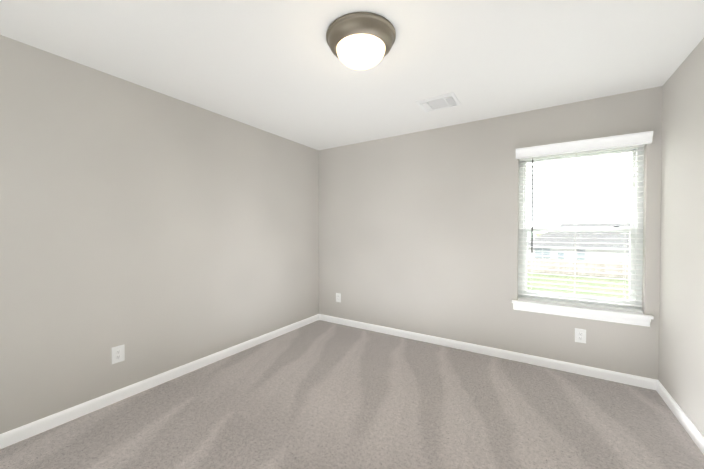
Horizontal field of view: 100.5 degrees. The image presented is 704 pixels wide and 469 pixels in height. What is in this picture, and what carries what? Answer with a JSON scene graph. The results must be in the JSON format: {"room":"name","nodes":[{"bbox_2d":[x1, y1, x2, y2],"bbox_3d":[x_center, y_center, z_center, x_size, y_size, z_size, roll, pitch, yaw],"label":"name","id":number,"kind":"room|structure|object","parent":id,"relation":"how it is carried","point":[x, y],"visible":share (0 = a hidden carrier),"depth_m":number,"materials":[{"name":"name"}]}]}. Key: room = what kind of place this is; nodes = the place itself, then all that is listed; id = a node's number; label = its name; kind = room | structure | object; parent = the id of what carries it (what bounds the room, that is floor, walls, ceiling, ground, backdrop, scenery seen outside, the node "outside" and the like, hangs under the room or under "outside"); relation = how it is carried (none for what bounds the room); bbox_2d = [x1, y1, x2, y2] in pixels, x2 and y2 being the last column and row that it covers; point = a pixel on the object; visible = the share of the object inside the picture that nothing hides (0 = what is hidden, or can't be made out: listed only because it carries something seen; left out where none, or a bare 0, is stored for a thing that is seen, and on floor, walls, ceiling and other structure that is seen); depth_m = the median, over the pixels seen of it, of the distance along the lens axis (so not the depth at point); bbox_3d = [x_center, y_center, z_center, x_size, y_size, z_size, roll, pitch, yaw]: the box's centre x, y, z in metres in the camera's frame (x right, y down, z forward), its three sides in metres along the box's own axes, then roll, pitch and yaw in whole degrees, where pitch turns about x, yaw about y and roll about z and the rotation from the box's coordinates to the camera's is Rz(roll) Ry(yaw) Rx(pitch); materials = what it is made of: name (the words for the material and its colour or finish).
{"room":"empty bedroom","nodes":[
{"label":"empty bedroom","id":0,"kind":"room"},
{"bbox_2d":[0,35,318,433],"bbox_3d":[-1.543,0.032,2.692,0.140,2.440,4.020,0,1,33],"label":"wall","id":1,"kind":"structure","parent":0,"point":[154,233],"depth_m":2.26,"materials":[{"name":"paint"}]},
{"bbox_2d":[112,345,124,363],"bbox_3d":[-1.767,0.906,2.216,0.008,0.124,0.080,0,1,33],"label":"outlet","id":2,"kind":"object","parent":1,"relation":"attached to","point":[118,353],"visible":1,"depth_m":2.21,"materials":[{"name":"white"}]},
{"bbox_2d":[0,314,318,448],"bbox_3d":[-1.478,1.211,2.667,0.014,0.083,3.740,0,1,33],"label":"baseboard","id":3,"kind":"structure","parent":1,"relation":"attached to","point":[18,434],"depth_m":2.26,"materials":[{"name":"white"}]},
{"bbox_2d":[0,320,703,468],"bbox_3d":[-0.009,1.325,1.731,3.780,0.120,4.020,0,1,33],"label":"floor","id":4,"kind":"structure","parent":0,"point":[319,394],"depth_m":2.01,"materials":[{"name":"carpet"}]},
{"bbox_2d":[0,0,703,149],"bbox_3d":[-0.009,-1.234,1.697,3.780,0.120,4.020,0,1,33],"label":"ceiling","id":5,"kind":"structure","parent":0,"point":[278,68],"depth_m":1.91,"materials":[{"name":"white paint"}]},
{"bbox_2d":[326,12,395,69],"bbox_3d":[0.053,-1.092,1.748,0.414,0.166,0.414,0,1,33],"label":"flush-mount light","id":6,"kind":"object","parent":5,"relation":"attached to","point":[360,40],"visible":1,"depth_m":1.64,"materials":[{"name":"white glass"}]},
{"bbox_2d":[416,92,460,112],"bbox_3d":[0.778,-1.177,2.643,0.330,0.019,0.275,0,1,33],"label":"ceiling vent","id":7,"kind":"object","parent":5,"relation":"in","point":[439,102],"visible":1,"depth_m":2.62,"materials":[{"name":"white metal"}]},
{"bbox_2d":[319,86,661,379],"bbox_3d":[1.034,0.023,3.350,3.500,2.440,0.140,0,1,33],"label":"wall","id":8,"kind":"structure","parent":0,"point":[418,232],"depth_m":3.15,"materials":[{"name":"paint"}]},
{"bbox_2d":[336,293,340,301],"bbox_3d":[-0.190,0.874,4.054,0.080,0.124,0.008,0,1,33],"label":"electrical outlet","id":9,"kind":"object","parent":8,"relation":"attached to","point":[338,297],"visible":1,"depth_m":4.05,"materials":[{"name":"white plastic"}]},
{"bbox_2d":[319,314,656,389],"bbox_3d":[0.993,1.203,3.301,3.500,0.083,0.014,0,1,33],"label":"baseboard","id":10,"kind":"structure","parent":8,"relation":"attached to","point":[633,380],"depth_m":2.92,"materials":[{"name":"white"}]},
{"bbox_2d":[575,328,585,342],"bbox_3d":[2.048,0.908,2.627,0.080,0.124,0.008,0,1,33],"label":"outlet","id":11,"kind":"object","parent":8,"relation":"attached to","point":[580,335],"visible":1,"depth_m":2.62,"materials":[{"name":"white"}]},
{"bbox_2d":[518,147,643,309],"bbox_3d":[2.073,-0.063,2.726,0.910,1.430,0.064,0,1,33],"label":"window","id":12,"kind":"structure","parent":8,"relation":"in","point":[637,217],"depth_m":2.63,"materials":[{"name":"white plastic"}]},
{"bbox_2d":[518,144,644,312],"bbox_3d":[2.033,-0.063,2.664,0.894,1.420,0.068,0,1,33],"label":"window blind","id":13,"kind":"object","parent":12,"relation":"attached to","point":[575,261],"visible":0.94,"depth_m":2.63,"materials":[{"name":"white plastic"}]},
{"bbox_2d":[512,300,653,326],"bbox_3d":[2.022,0.700,2.660,1.000,0.094,0.118,0,1,33],"label":"window sill","id":14,"kind":"structure","parent":8,"relation":"attached to","point":[626,317],"depth_m":2.59,"materials":[{"name":"white wood"}]},
{"bbox_2d":[516,131,652,158],"bbox_3d":[1.997,-0.781,2.599,0.953,0.086,0.070,0,1,33],"label":"blind valance","id":15,"kind":"object","parent":8,"relation":"attached to","point":[633,139],"visible":1,"depth_m":2.55,"materials":[{"name":"white wood"}]},
{"bbox_2d":[658,38,703,435],"bbox_3d":[1.526,0.059,0.736,0.140,2.440,4.020,0,1,33],"label":"wall","id":16,"kind":"structure","parent":0,"point":[681,343],"depth_m":1.97,"materials":[{"name":"paint"}]},
{"bbox_2d":[656,380,703,454],"bbox_3d":[1.461,1.236,0.793,0.014,0.083,3.740,0,1,33],"label":"baseboard","id":17,"kind":"structure","parent":16,"relation":"attached to","point":[691,429],"depth_m":1.95,"materials":[{"name":"white"}]},
{"label":"outside","id":18,"kind":"structure","parent":0,"visible":0},
{"bbox_2d":[527,234,628,298],"bbox_3d":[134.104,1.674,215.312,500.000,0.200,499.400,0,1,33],"label":"lawn","id":19,"kind":"structure","parent":18,"point":[579,283],"depth_m":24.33,"materials":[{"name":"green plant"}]},
{"bbox_2d":[527,232,536,241],"bbox_3d":[26.080,0.915,46.986,6.613,5.839,5.207,0,1,33],"label":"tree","id":20,"kind":"object","parent":19,"relation":"on","point":[529,239],"depth_m":44.68,"materials":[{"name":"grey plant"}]},
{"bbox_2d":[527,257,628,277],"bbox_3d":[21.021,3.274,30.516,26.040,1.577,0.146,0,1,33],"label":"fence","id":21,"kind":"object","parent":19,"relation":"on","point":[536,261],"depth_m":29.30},
{"bbox_2d":[527,222,630,272],"bbox_3d":[27.945,1.323,33.591,14.460,5.395,9.220,0,1,33],"label":"house","id":22,"kind":"structure","parent":19,"relation":"on","point":[586,242],"depth_m":32.16,"materials":[{"name":"grey"}]}
]}

